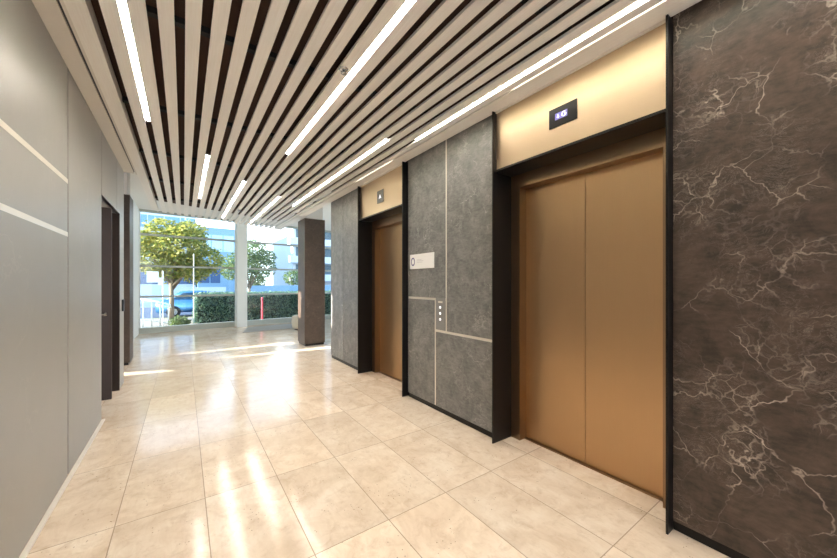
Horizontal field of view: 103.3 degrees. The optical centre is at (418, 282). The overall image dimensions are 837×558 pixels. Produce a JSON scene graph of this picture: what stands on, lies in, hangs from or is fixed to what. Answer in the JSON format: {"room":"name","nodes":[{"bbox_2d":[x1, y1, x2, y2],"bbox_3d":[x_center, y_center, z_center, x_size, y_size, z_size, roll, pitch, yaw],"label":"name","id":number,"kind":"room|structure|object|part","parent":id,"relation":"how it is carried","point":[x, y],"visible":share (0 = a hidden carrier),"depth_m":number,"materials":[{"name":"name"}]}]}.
{"room":"elevator lobby","nodes":[
{"label":"elevator lobby","id":0,"kind":"room"},
{"bbox_2d":[0,0,123,557],"bbox_3d":[-1.417,-0.170,-0.016,0.872,3.340,11.615,0,0,-35],"label":"wall","id":1,"kind":"structure","parent":0,"point":[58,168],"depth_m":2.13,"materials":[{"name":"grey paint"}]},
{"bbox_3d":[-1.921,-0.101,1.405,0.045,3.178,2.784,0,0,-35],"label":"stone panel","id":2,"kind":"part","parent":1,"relation":"part of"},
{"bbox_2d":[19,419,104,557],"bbox_3d":[-0.568,1.494,-0.434,0.028,0.012,9.950,0,0,-35],"label":"baseboard","id":3,"kind":"structure","parent":1,"relation":"attached to","point":[28,547],"depth_m":2.27,"materials":[{"name":"metal"}]},
{"bbox_3d":[-3.113,-0.101,3.084,0.045,3.178,1.266,0,0,-35],"label":"stone panel","id":4,"kind":"part","parent":1,"relation":"part of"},
{"bbox_2d":[32,0,136,174],"bbox_3d":[-0.992,-1.670,0.277,0.158,0.040,11.600,0,0,-35],"label":"trim","id":5,"kind":"structure","parent":1,"relation":"attached to","point":[54,14],"depth_m":2.56,"materials":[{"name":"beige plastic"}]},
{"bbox_3d":[-3.777,-1.330,4.020,0.045,0.720,0.992,0,0,-35],"label":"stone panel","id":6,"kind":"part","parent":1,"relation":"part of","materials":[{"name":"grey stone"}]},
{"bbox_2d":[63,0,158,211],"bbox_3d":[-1.706,-1.653,1.517,0.114,0.095,14.450,0,0,-35],"label":"board","id":7,"kind":"object","parent":1,"relation":"attached to","point":[81,12],"visible":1,"depth_m":2.61,"materials":[{"name":"brown wood"}]},
{"bbox_2d":[155,196,296,213],"bbox_3d":[-3.966,-1.675,7.268,2.853,0.039,0.045,0,0,-35],"label":"rail","id":8,"kind":"object","parent":7,"relation":"attached to","point":[155,196],"visible":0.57,"depth_m":6.92,"materials":[{"name":"black metal"}]},
{"bbox_2d":[251,196,279,222],"bbox_3d":[-3.597,-1.631,7.589,0.053,0.049,3.260,0,0,-35],"label":"linear light","id":9,"kind":"object","parent":8,"relation":"attached to","point":[278,197],"visible":0.61,"depth_m":7.21,"materials":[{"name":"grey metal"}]},
{"bbox_2d":[149,177,315,202],"bbox_3d":[-3.156,-1.675,6.127,2.853,0.039,0.045,0,0,-35],"label":"rail","id":10,"kind":"object","parent":7,"relation":"attached to","point":[150,178],"visible":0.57,"depth_m":5.79,"materials":[{"name":"black metal"}]},
{"bbox_2d":[222,180,245,218],"bbox_3d":[-3.858,-1.631,6.796,0.053,0.049,3.650,0,0,-35],"label":"linear light","id":11,"kind":"object","parent":10,"relation":"attached to","point":[244,181],"visible":0.68,"depth_m":6.25,"materials":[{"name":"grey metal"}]},
{"bbox_2d":[139,148,342,186],"bbox_3d":[-2.345,-1.675,4.985,2.853,0.039,0.045,0,0,-35],"label":"rail","id":12,"kind":"object","parent":7,"relation":"attached to","point":[140,149],"visible":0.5,"depth_m":4.67,"materials":[{"name":"black metal"}]},
{"bbox_2d":[198,154,209,197],"bbox_3d":[-3.466,-1.631,5.315,0.053,0.049,2.640,0,0,-35],"label":"linear light","id":13,"kind":"object","parent":12,"relation":"attached to","point":[207,156],"visible":0.8,"depth_m":4.94,"materials":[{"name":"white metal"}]},
{"bbox_2d":[292,138,387,206],"bbox_3d":[-1.529,-1.631,5.372,0.053,0.049,3.990,0,0,-35],"label":"linear light","id":14,"kind":"object","parent":12,"relation":"attached to","point":[386,139],"visible":0.46,"depth_m":4.64,"materials":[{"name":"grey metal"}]},
{"bbox_2d":[122,96,382,162],"bbox_3d":[-1.535,-1.675,3.844,2.853,0.039,0.045,0,0,-35],"label":"rail","id":15,"kind":"object","parent":7,"relation":"attached to","point":[124,99],"visible":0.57,"depth_m":3.48,"materials":[{"name":"black metal"}]},
{"bbox_2d":[146,4,438,118],"bbox_3d":[-0.724,-1.675,2.702,2.853,0.039,0.045,0,0,-35],"label":"rail","id":16,"kind":"object","parent":7,"relation":"attached to","point":[152,12],"visible":0.33,"depth_m":2.34,"materials":[{"name":"black metal"}]},
{"bbox_2d":[98,0,166,212],"bbox_3d":[-1.598,-1.616,1.639,0.080,0.022,14.524,0,0,-35],"label":"timber slat","id":17,"kind":"object","parent":16,"relation":"attached to","point":[109,8],"visible":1,"depth_m":2.58,"materials":[{"name":"brown wood"}]},
{"bbox_2d":[127,0,173,213],"bbox_3d":[-1.504,-1.616,1.739,0.080,0.022,14.578,0,0,-35],"label":"timber slat","id":18,"kind":"object","parent":16,"relation":"attached to","point":[137,8],"visible":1,"depth_m":2.58,"materials":[{"name":"brown wood"}]},
{"bbox_2d":[156,0,180,214],"bbox_3d":[-1.410,-1.616,1.839,0.080,0.022,14.632,0,0,-35],"label":"timber slat","id":19,"kind":"object","parent":16,"relation":"attached to","point":[165,8],"visible":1,"depth_m":2.58,"materials":[{"name":"brown wood"}]},
{"bbox_2d":[191,0,231,216],"bbox_3d":[-1.222,-1.616,2.038,0.080,0.022,14.739,0,0,-35],"label":"timber slat","id":20,"kind":"object","parent":16,"relation":"attached to","point":[221,8],"visible":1,"depth_m":2.58,"materials":[{"name":"brown wood"}]},
{"bbox_2d":[222,0,376,221],"bbox_3d":[-0.752,-1.616,2.537,0.080,0.022,15.008,0,0,-35],"label":"timber slat","id":21,"kind":"object","parent":16,"relation":"attached to","point":[361,8],"visible":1,"depth_m":2.58,"materials":[{"name":"brown wood"}]},
{"bbox_2d":[228,0,405,222],"bbox_3d":[-0.658,-1.616,2.637,0.080,0.022,15.062,0,0,-35],"label":"timber slat","id":22,"kind":"object","parent":16,"relation":"attached to","point":[389,8],"visible":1,"depth_m":2.62,"materials":[{"name":"brown wood"}]},
{"bbox_2d":[233,0,434,222],"bbox_3d":[-0.564,-1.616,2.736,0.080,0.022,15.116,0,0,-35],"label":"timber slat","id":23,"kind":"object","parent":16,"relation":"attached to","point":[416,11],"visible":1,"depth_m":2.63,"materials":[{"name":"brown wood"}]},
{"bbox_2d":[339,66,348,74],"bbox_3d":[-0.561,-1.587,2.483,0.072,0.037,0.072,0,0,-35],"label":"sprinkler","id":24,"kind":"object","parent":16,"relation":"attached to","point":[343,69],"visible":1,"depth_m":2.47,"materials":[{"name":"silver metal"}]},
{"bbox_2d":[239,0,463,223],"bbox_3d":[-0.470,-1.616,2.836,0.080,0.022,15.170,0,0,-35],"label":"timber slat","id":25,"kind":"object","parent":16,"relation":"attached to","point":[445,8],"visible":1,"depth_m":2.61,"materials":[{"name":"brown wood"}]},
{"bbox_2d":[249,0,521,225],"bbox_3d":[-0.282,-1.616,3.036,0.080,0.022,15.277,0,0,-35],"label":"timber slat","id":26,"kind":"object","parent":16,"relation":"attached to","point":[502,7],"visible":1,"depth_m":2.60,"materials":[{"name":"brown wood"}]},
{"bbox_2d":[264,0,608,227],"bbox_3d":[0.000,-1.616,3.335,0.080,0.022,15.438,0,0,-35],"label":"timber slat","id":27,"kind":"object","parent":16,"relation":"attached to","point":[588,6],"visible":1,"depth_m":2.56,"materials":[{"name":"brown wood"}]},
{"bbox_2d":[268,0,637,228],"bbox_3d":[0.094,-1.616,3.434,0.080,0.022,15.492,0,0,-35],"label":"timber slat","id":28,"kind":"object","parent":16,"relation":"attached to","point":[616,6],"visible":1,"depth_m":2.61,"materials":[{"name":"brown wood"}]},
{"bbox_2d":[273,0,662,228],"bbox_3d":[0.190,-1.616,3.516,0.062,0.022,15.514,0,0,-35],"label":"timber slat","id":29,"kind":"object","parent":16,"relation":"attached to","point":[650,3],"visible":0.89,"depth_m":2.73,"materials":[{"name":"brown wood"}]},
{"bbox_2d":[276,0,701,229],"bbox_3d":[0.268,-1.616,3.630,0.161,0.022,15.610,0,0,-35],"label":"board","id":30,"kind":"object","parent":16,"relation":"attached to","point":[657,13],"visible":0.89,"depth_m":2.62,"materials":[{"name":"brown wood"}]},
{"bbox_2d":[520,0,571,34],"bbox_3d":[0.086,-1.675,1.560,2.853,0.039,0.045,0,0,-35],"label":"rail","id":31,"kind":"object","parent":7,"relation":"attached to","point":[523,2],"visible":0.02,"depth_m":2.08,"materials":[{"name":"black metal"}]},
{"bbox_2d":[116,0,151,123],"bbox_3d":[-1.016,-1.631,0.935,0.053,0.049,5.900,0,0,-35],"label":"linear light","id":32,"kind":"object","parent":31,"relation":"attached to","point":[123,8],"visible":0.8,"depth_m":2.33,"materials":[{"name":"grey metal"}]},
{"bbox_2d":[285,0,416,155],"bbox_3d":[0.060,-1.631,1.741,0.053,0.049,5.970,0,0,-35],"label":"linear light","id":33,"kind":"object","parent":31,"relation":"attached to","point":[406,6],"visible":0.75,"depth_m":2.45,"materials":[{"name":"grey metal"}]},
{"bbox_2d":[414,0,648,141],"bbox_3d":[1.304,-1.631,1.846,0.053,0.049,4.700,0,0,-35],"label":"linear light","id":34,"kind":"object","parent":31,"relation":"attached to","point":[638,3],"visible":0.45,"depth_m":2.40,"materials":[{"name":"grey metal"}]},
{"bbox_2d":[112,213,119,390],"bbox_3d":[-4.270,0.265,4.565,0.222,2.470,0.018,0,0,-35],"label":"trim","id":35,"kind":"structure","parent":1,"relation":"attached to","point":[115,216],"depth_m":4.60,"materials":[{"name":"brown wood"}]},
{"bbox_3d":[-4.258,-1.330,4.698,0.045,0.720,0.628,0,0,-35],"label":"stone panel","id":36,"kind":"part","parent":1,"relation":"part of","materials":[{"name":"grey stone"}]},
{"bbox_3d":[-4.322,0.259,4.787,0.045,2.458,0.410,0,0,-35],"label":"stone panel","id":37,"kind":"part","parent":1,"relation":"part of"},
{"bbox_2d":[130,195,138,339],"bbox_3d":[-7.355,-0.340,8.269,0.280,3.680,3.400,0,0,-35],"label":"wall","id":38,"kind":"structure","parent":0,"point":[135,208],"depth_m":9.05,"materials":[{"name":"white paint"}]},
{"bbox_2d":[130,172,330,230],"bbox_3d":[-4.714,-2.290,9.058,11.200,0.220,7.331,0,0,-35],"label":"ceiling","id":39,"kind":"structure","parent":0,"point":[137,192],"depth_m":9.43,"materials":[{"name":"white paint"}]},
{"bbox_2d":[91,0,614,220],"bbox_3d":[-0.711,-1.870,2.868,3.640,0.060,15.500,0,0,-35],"label":"ceiling","id":40,"kind":"structure","parent":0,"point":[179,5],"depth_m":2.94,"materials":[{"name":"beige wood"}]},
{"bbox_2d":[18,319,729,557],"bbox_3d":[-1.400,1.560,4.390,11.200,0.120,18.781,0,0,-35],"label":"floor","id":41,"kind":"structure","parent":0,"point":[225,442],"depth_m":2.53,"materials":[{"name":"tile"}]},
{"bbox_2d":[124,172,132,365],"bbox_3d":[-5.651,-0.340,6.094,0.560,3.680,0.520,0,0,-35],"label":"stone column","id":42,"kind":"structure","parent":41,"relation":"on","point":[128,202],"depth_m":6.03,"materials":[{"name":"brown stone"}]},
{"bbox_2d":[243,324,291,332],"bbox_3d":[-4.864,1.495,11.128,2.196,0.010,1.180,0,0,-42],"label":"entrance mat","id":43,"kind":"object","parent":41,"relation":"on","point":[283,326],"visible":0.79,"depth_m":10.84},
{"bbox_2d":[291,315,297,329],"bbox_3d":[-3.881,1.270,10.735,0.460,0.460,0.460,0,0,-35],"label":"litter bin","id":44,"kind":"object","parent":41,"relation":"on","point":[294,321],"visible":0.45,"depth_m":10.54,"materials":[{"name":"beige plastic"}]},
{"bbox_2d":[298,197,324,345],"bbox_3d":[-2.659,-0.340,8.211,0.490,3.680,0.570,0,0,-35],"label":"stone column","id":45,"kind":"structure","parent":41,"relation":"on","point":[311,228],"depth_m":7.99,"materials":[{"name":"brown stone"}]},
{"bbox_2d":[331,0,836,557],"bbox_3d":[1.749,-0.170,2.132,0.480,3.340,11.452,0,0,-35],"label":"wall","id":46,"kind":"structure","parent":0,"point":[755,81],"depth_m":1.80,"materials":[{"name":"stone"}]},
{"bbox_3d":[-1.574,-0.095,6.419,0.025,3.070,0.610,0,0,-35],"label":"marble panel","id":47,"kind":"part","parent":46,"relation":"part of","materials":[{"name":"grey stone"}]},
{"bbox_3d":[-1.179,-0.095,5.862,0.025,3.070,0.735,0,0,-35],"label":"marble panel","id":48,"kind":"part","parent":46,"relation":"part of","materials":[{"name":"grey stone"}]},
{"bbox_2d":[358,161,408,396],"bbox_3d":[-0.438,-0.052,5.039,0.420,3.104,1.378,0,0,-35],"label":"elevator","id":49,"kind":"object","parent":46,"relation":"attached to","point":[383,200],"visible":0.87,"depth_m":5.37,"materials":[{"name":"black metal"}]},
{"bbox_3d":[-0.570,-1.596,4.945,0.025,0.016,1.354,0,0,-35],"label":"header trim","id":50,"kind":"part","parent":49,"relation":"part of","materials":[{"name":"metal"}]},
{"bbox_3d":[-0.552,-1.327,4.958,0.040,0.545,1.354,0,0,-35],"label":"header panel","id":51,"kind":"part","parent":49,"relation":"part of","materials":[{"name":"beige metal"}]},
{"bbox_3d":[-0.346,0.233,5.104,0.125,2.534,1.354,0,0,-35],"label":"door frame","id":52,"kind":"part","parent":49,"relation":"part of","materials":[{"name":"brown metal"}]},
{"bbox_3d":[-0.468,0.291,5.373,0.035,2.402,0.574,0,0,-35],"label":"door","id":53,"kind":"part","parent":49,"relation":"part of","materials":[{"name":"brown metal"}]},
{"bbox_3d":[-0.303,1.497,5.134,0.090,0.006,1.154,0,0,-35],"label":"door sill","id":54,"kind":"part","parent":49,"relation":"part of","materials":[{"name":"brown metal"}]},
{"bbox_3d":[-0.134,0.291,4.899,0.035,2.402,0.574,0,0,-35],"label":"door","id":55,"kind":"part","parent":49,"relation":"part of","materials":[{"name":"brown metal"}]},
{"bbox_3d":[0.034,0.822,4.154,0.025,1.237,0.564,0,0,-35],"label":"marble panel","id":56,"kind":"part","parent":46,"relation":"part of","materials":[{"name":"grey stone"}]},
{"bbox_2d":[410,252,433,268],"bbox_3d":[0.038,-0.273,4.117,0.012,0.186,0.500,0,0,-35],"label":"information sign","id":57,"kind":"object","parent":46,"relation":"attached to","point":[424,260],"visible":1,"depth_m":4.09,"materials":[{"name":"white plastic"}]},
{"bbox_3d":[0.092,-0.728,4.073,0.025,1.805,0.764,0,0,-35],"label":"marble panel","id":58,"kind":"part","parent":46,"relation":"part of","materials":[{"name":"grey stone"}]},
{"bbox_2d":[436,298,444,330],"bbox_3d":[0.252,0.359,3.824,0.014,0.368,0.168,0,0,-35],"label":"panel","id":59,"kind":"object","parent":46,"relation":"attached to","point":[440,302],"visible":1,"depth_m":3.82,"materials":[{"name":"white metal"}]},
{"bbox_3d":[0.482,1.006,3.522,0.025,0.867,0.930,0,0,-35],"label":"marble panel","id":60,"kind":"part","parent":46,"relation":"part of","materials":[{"name":"grey stone"}]},
{"bbox_3d":[0.540,-0.542,3.441,0.025,2.175,0.730,0,0,-35],"label":"marble panel","id":61,"kind":"part","parent":46,"relation":"part of","materials":[{"name":"grey stone"}]},
{"bbox_2d":[492,14,673,534],"bbox_3d":[1.257,-0.052,2.652,0.420,3.104,1.378,0,0,-35],"label":"elevator","id":62,"kind":"object","parent":46,"relation":"attached to","point":[582,162],"visible":0.98,"depth_m":2.63,"materials":[{"name":"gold metal"}]},
{"bbox_3d":[1.226,0.291,2.986,0.035,2.402,0.574,0,0,-35],"label":"door","id":63,"kind":"part","parent":62,"relation":"part of","materials":[{"name":"brown metal"}]},
{"bbox_3d":[1.124,-1.596,2.558,0.025,0.016,1.354,0,0,-35],"label":"header trim","id":64,"kind":"part","parent":62,"relation":"part of","materials":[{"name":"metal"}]},
{"bbox_3d":[1.143,-1.327,2.571,0.040,0.545,1.354,0,0,-35],"label":"header panel","id":65,"kind":"part","parent":62,"relation":"part of","materials":[{"name":"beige metal"}]},
{"bbox_3d":[1.348,0.233,2.717,0.125,2.534,1.354,0,0,-35],"label":"door frame","id":66,"kind":"part","parent":62,"relation":"part of","materials":[{"name":"brown metal"}]},
{"bbox_3d":[1.391,1.497,2.748,0.090,0.006,1.154,0,0,-35],"label":"door sill","id":67,"kind":"part","parent":62,"relation":"part of","materials":[{"name":"brown metal"}]},
{"bbox_3d":[1.561,0.291,2.513,0.035,2.402,0.574,0,0,-35],"label":"door","id":68,"kind":"part","parent":62,"relation":"part of","materials":[{"name":"brown metal"}]},
{"bbox_3d":[3.215,-0.095,-0.327,0.025,3.070,5.744,0,0,-35],"label":"marble panel","id":69,"kind":"part","parent":46,"relation":"part of","materials":[{"name":"brown stone"}]},
{"bbox_3d":[3.617,-0.200,-3.626,3.190,3.400,0.100,0,0,-35],"label":"wall","id":70,"kind":"structure","parent":0,"visible":0},
{"bbox_2d":[184,0,202,215],"bbox_3d":[-1.316,-1.616,1.939,0.080,0.022,14.686,0,0,-35],"label":"timber slat","id":71,"kind":"object","parent":70,"relation":"attached to","point":[193,8],"visible":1,"depth_m":2.57,"materials":[{"name":"brown wood"}]},
{"bbox_2d":[197,0,260,217],"bbox_3d":[-1.128,-1.616,2.138,0.080,0.022,14.793,0,0,-35],"label":"timber slat","id":72,"kind":"object","parent":70,"relation":"attached to","point":[249,8],"visible":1,"depth_m":2.58,"materials":[{"name":"brown wood"}]},
{"bbox_2d":[204,0,289,218],"bbox_3d":[-1.034,-1.616,2.238,0.080,0.022,14.847,0,0,-35],"label":"timber slat","id":73,"kind":"object","parent":70,"relation":"attached to","point":[277,8],"visible":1,"depth_m":2.58,"materials":[{"name":"brown wood"}]},
{"bbox_2d":[210,0,318,219],"bbox_3d":[-0.940,-1.616,2.338,0.080,0.022,14.901,0,0,-35],"label":"timber slat","id":74,"kind":"object","parent":70,"relation":"attached to","point":[304,11],"visible":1,"depth_m":2.60,"materials":[{"name":"brown wood"}]},
{"bbox_2d":[216,0,347,220],"bbox_3d":[-0.846,-1.616,2.437,0.080,0.022,14.954,0,0,-35],"label":"timber slat","id":75,"kind":"object","parent":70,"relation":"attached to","point":[332,10],"visible":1,"depth_m":2.60,"materials":[{"name":"brown wood"}]},
{"bbox_2d":[244,0,492,224],"bbox_3d":[-0.376,-1.616,2.936,0.080,0.022,15.223,0,0,-35],"label":"timber slat","id":76,"kind":"object","parent":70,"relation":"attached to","point":[474,7],"visible":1,"depth_m":2.60,"materials":[{"name":"brown wood"}]},
{"bbox_2d":[254,0,550,225],"bbox_3d":[-0.188,-1.616,3.135,0.080,0.022,15.331,0,0,-35],"label":"timber slat","id":77,"kind":"object","parent":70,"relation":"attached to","point":[529,8],"visible":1,"depth_m":2.61,"materials":[{"name":"brown wood"}]},
{"bbox_2d":[259,0,579,226],"bbox_3d":[-0.094,-1.616,3.235,0.080,0.022,15.385,0,0,-35],"label":"timber slat","id":78,"kind":"object","parent":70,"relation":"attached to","point":[557,8],"visible":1,"depth_m":2.61,"materials":[{"name":"brown wood"}]},
{"bbox_3d":[-4.460,0.260,3.518,0.040,2.480,1.500,0,0,-35],"label":"wall","id":79,"kind":"structure","parent":0,"visible":0},
{"bbox_2d":[101,207,111,400],"bbox_3d":[-4.281,0.265,4.013,0.825,2.459,0.099,0,0,-35],"label":"door","id":80,"kind":"structure","parent":79,"relation":"in","point":[106,213],"depth_m":4.23,"materials":[{"name":"brown wood"}]},
{"label":"outside","id":81,"kind":"structure","parent":0,"visible":0},
{"bbox_2d":[140,291,247,318],"bbox_3d":[-31.261,2.010,44.031,120.000,0.180,72.000,0,0,-35],"label":"road","id":82,"kind":"structure","parent":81,"point":[147,311],"depth_m":20.19,"materials":[{"name":"grey asphalt"}]},
{"bbox_2d":[140,212,195,287],"bbox_3d":[-31.351,-3.390,32.930,15.200,10.620,10.200,0,0,-35],"label":"office building","id":83,"kind":"structure","parent":82,"relation":"on","point":[143,215],"depth_m":31.41,"materials":[{"name":"blue glass"}]},
{"bbox_2d":[140,287,225,307],"bbox_3d":[-23.676,1.135,23.846,17.000,1.570,0.300,0,0,-35],"label":"wall","id":84,"kind":"structure","parent":82,"relation":"on","point":[150,291],"depth_m":26.02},
{"bbox_2d":[155,290,211,315],"bbox_3d":[-12.929,1.185,19.764,4.288,1.470,1.820,0,0,-35],"label":"car","id":85,"kind":"object","parent":82,"relation":"on","point":[181,304],"visible":0.31,"depth_m":18.53,"materials":[{"name":"blue paint"}]},
{"bbox_2d":[196,227,234,291],"bbox_3d":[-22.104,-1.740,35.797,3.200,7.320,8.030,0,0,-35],"label":"office building","id":86,"kind":"structure","parent":82,"relation":"on","point":[215,233],"depth_m":32.71,"materials":[{"name":"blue glass"}]},
{"bbox_2d":[220,239,277,291],"bbox_3d":[-10.183,-0.540,20.061,3.170,4.386,2.346,0,0,-35],"label":"tree","id":87,"kind":"object","parent":82,"relation":"on","point":[255,258],"visible":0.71,"depth_m":19.98,"materials":[{"name":"green plant"}]},
{"bbox_2d":[247,274,266,285],"bbox_3d":[-15.146,0.533,30.941,1.892,2.877,1.735,0,0,-35],"label":"tree","id":88,"kind":"object","parent":82,"relation":"on","point":[256,282],"visible":0.52,"depth_m":30.76,"materials":[{"name":"green plant"}]},
{"bbox_2d":[283,271,297,284],"bbox_3d":[-12.075,0.335,31.872,2.087,3.272,1.891,0,0,-35],"label":"tree","id":89,"kind":"object","parent":82,"relation":"on","point":[290,282],"visible":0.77,"depth_m":31.61,"materials":[{"name":"green plant"}]},
{"bbox_2d":[251,285,330,291],"bbox_3d":[-8.046,1.060,28.780,11.800,1.720,0.250,0,0,-35],"label":"wall","id":90,"kind":"structure","parent":82,"relation":"on","point":[285,288],"depth_m":26.41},
{"bbox_2d":[273,227,330,285],"bbox_3d":[-11.814,-4.290,43.673,12.700,12.420,11.100,0,0,-35],"label":"apartment building","id":91,"kind":"structure","parent":82,"relation":"on","point":[287,256],"depth_m":39.02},
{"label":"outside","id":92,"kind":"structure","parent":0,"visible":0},
{"bbox_2d":[140,317,214,327],"bbox_3d":[-7.729,1.665,12.614,26.000,0.270,6.481,0,0,-35],"label":"terrace","id":93,"kind":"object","parent":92,"point":[146,323],"depth_m":12.51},
{"bbox_2d":[147,271,163,324],"bbox_3d":[-9.593,0.540,12.060,0.480,1.980,0.065,0,0,-35],"label":"notice board","id":94,"kind":"object","parent":93,"relation":"on","point":[152,276],"visible":1,"depth_m":12.09,"materials":[{"name":"white paint"}]},
{"bbox_3d":[-9.644,-0.220,12.012,0.340,0.400,0.015,0,0,-35],"label":"notice panel","id":95,"kind":"part","parent":94,"relation":"part of","materials":[{"name":"white paint"}]},
{"bbox_3d":[-9.447,-0.060,12.132,0.160,0.280,0.013,0,0,-35],"label":"notice panel","id":96,"kind":"part","parent":94,"relation":"part of","materials":[{"name":"white paint"}]},
{"bbox_3d":[-9.421,0.540,12.198,0.037,1.980,0.037,0,0,-13],"label":"post","id":97,"kind":"part","parent":94,"relation":"part of","materials":[{"name":"white metal"}]},
{"bbox_2d":[140,298,170,326],"bbox_3d":[-9.547,0.947,11.495,1.553,1.186,0.056,0,0,-35],"label":"fence","id":98,"kind":"object","parent":93,"relation":"on","point":[143,300],"visible":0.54,"depth_m":11.63,"materials":[{"name":"white metal"}]},
{"bbox_3d":[-9.559,1.064,11.486,0.037,0.951,0.037,0,0,-13],"label":"post","id":99,"kind":"part","parent":98,"relation":"part of","materials":[{"name":"white metal"}]},
{"bbox_3d":[-9.547,0.629,11.495,1.553,0.550,0.056,0,0,-35],"label":"handrail","id":100,"kind":"part","parent":98,"relation":"part of","materials":[{"name":"white paint"}]},
{"bbox_3d":[-9.176,1.123,11.759,0.037,0.834,0.037,0,0,32],"label":"post","id":101,"kind":"part","parent":98,"relation":"part of","materials":[{"name":"white metal"}]},
{"bbox_2d":[168,315,190,325],"bbox_3d":[-8.389,1.357,11.630,0.741,0.518,0.620,0,0,-35],"label":"shrub","id":102,"kind":"object","parent":93,"relation":"on","point":[177,320],"visible":0.84,"depth_m":11.54,"materials":[{"name":"green plant"}]},
{"bbox_2d":[140,217,225,319],"bbox_3d":[-10.084,-0.553,13.789,3.736,4.310,2.439,0,0,-35],"label":"tree","id":103,"kind":"object","parent":93,"relation":"on","point":[148,244],"visible":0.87,"depth_m":13.61,"materials":[{"name":"green plant"}]},
{"bbox_2d":[193,254,193,323],"bbox_3d":[-8.092,0.240,11.915,0.026,2.580,0.026,0,0,-13],"label":"post","id":104,"kind":"object","parent":93,"relation":"on","point":[193,254],"visible":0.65,"depth_m":11.90,"materials":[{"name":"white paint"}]},
{"bbox_2d":[192,290,330,322],"bbox_3d":[-5.743,0.921,14.806,7.312,1.266,1.130,0,0,-35],"label":"hedge","id":105,"kind":"object","parent":93,"relation":"on","point":[207,309],"visible":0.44,"depth_m":13.56,"materials":[{"name":"green plant"}]},
{"bbox_2d":[261,297,262,318],"bbox_3d":[-6.332,1.050,13.410,0.080,0.960,0.078,0,0,-35],"label":"post","id":106,"kind":"object","parent":93,"relation":"on","point":[261,297],"visible":0.79,"depth_m":13.38,"materials":[{"name":"metal"}]},
{"bbox_3d":[-9.445,-0.340,8.725,3.100,3.680,0.469,0,0,-35],"label":"wall","id":107,"kind":"structure","parent":0,"visible":0},
{"bbox_2d":[139,209,330,333],"bbox_3d":[-5.233,-0.360,12.299,7.930,3.720,0.460,0,0,-42],"label":"window","id":108,"kind":"structure","parent":107,"relation":"in","point":[144,330],"depth_m":11.23,"materials":[{"name":"grey metal"}]}
]}

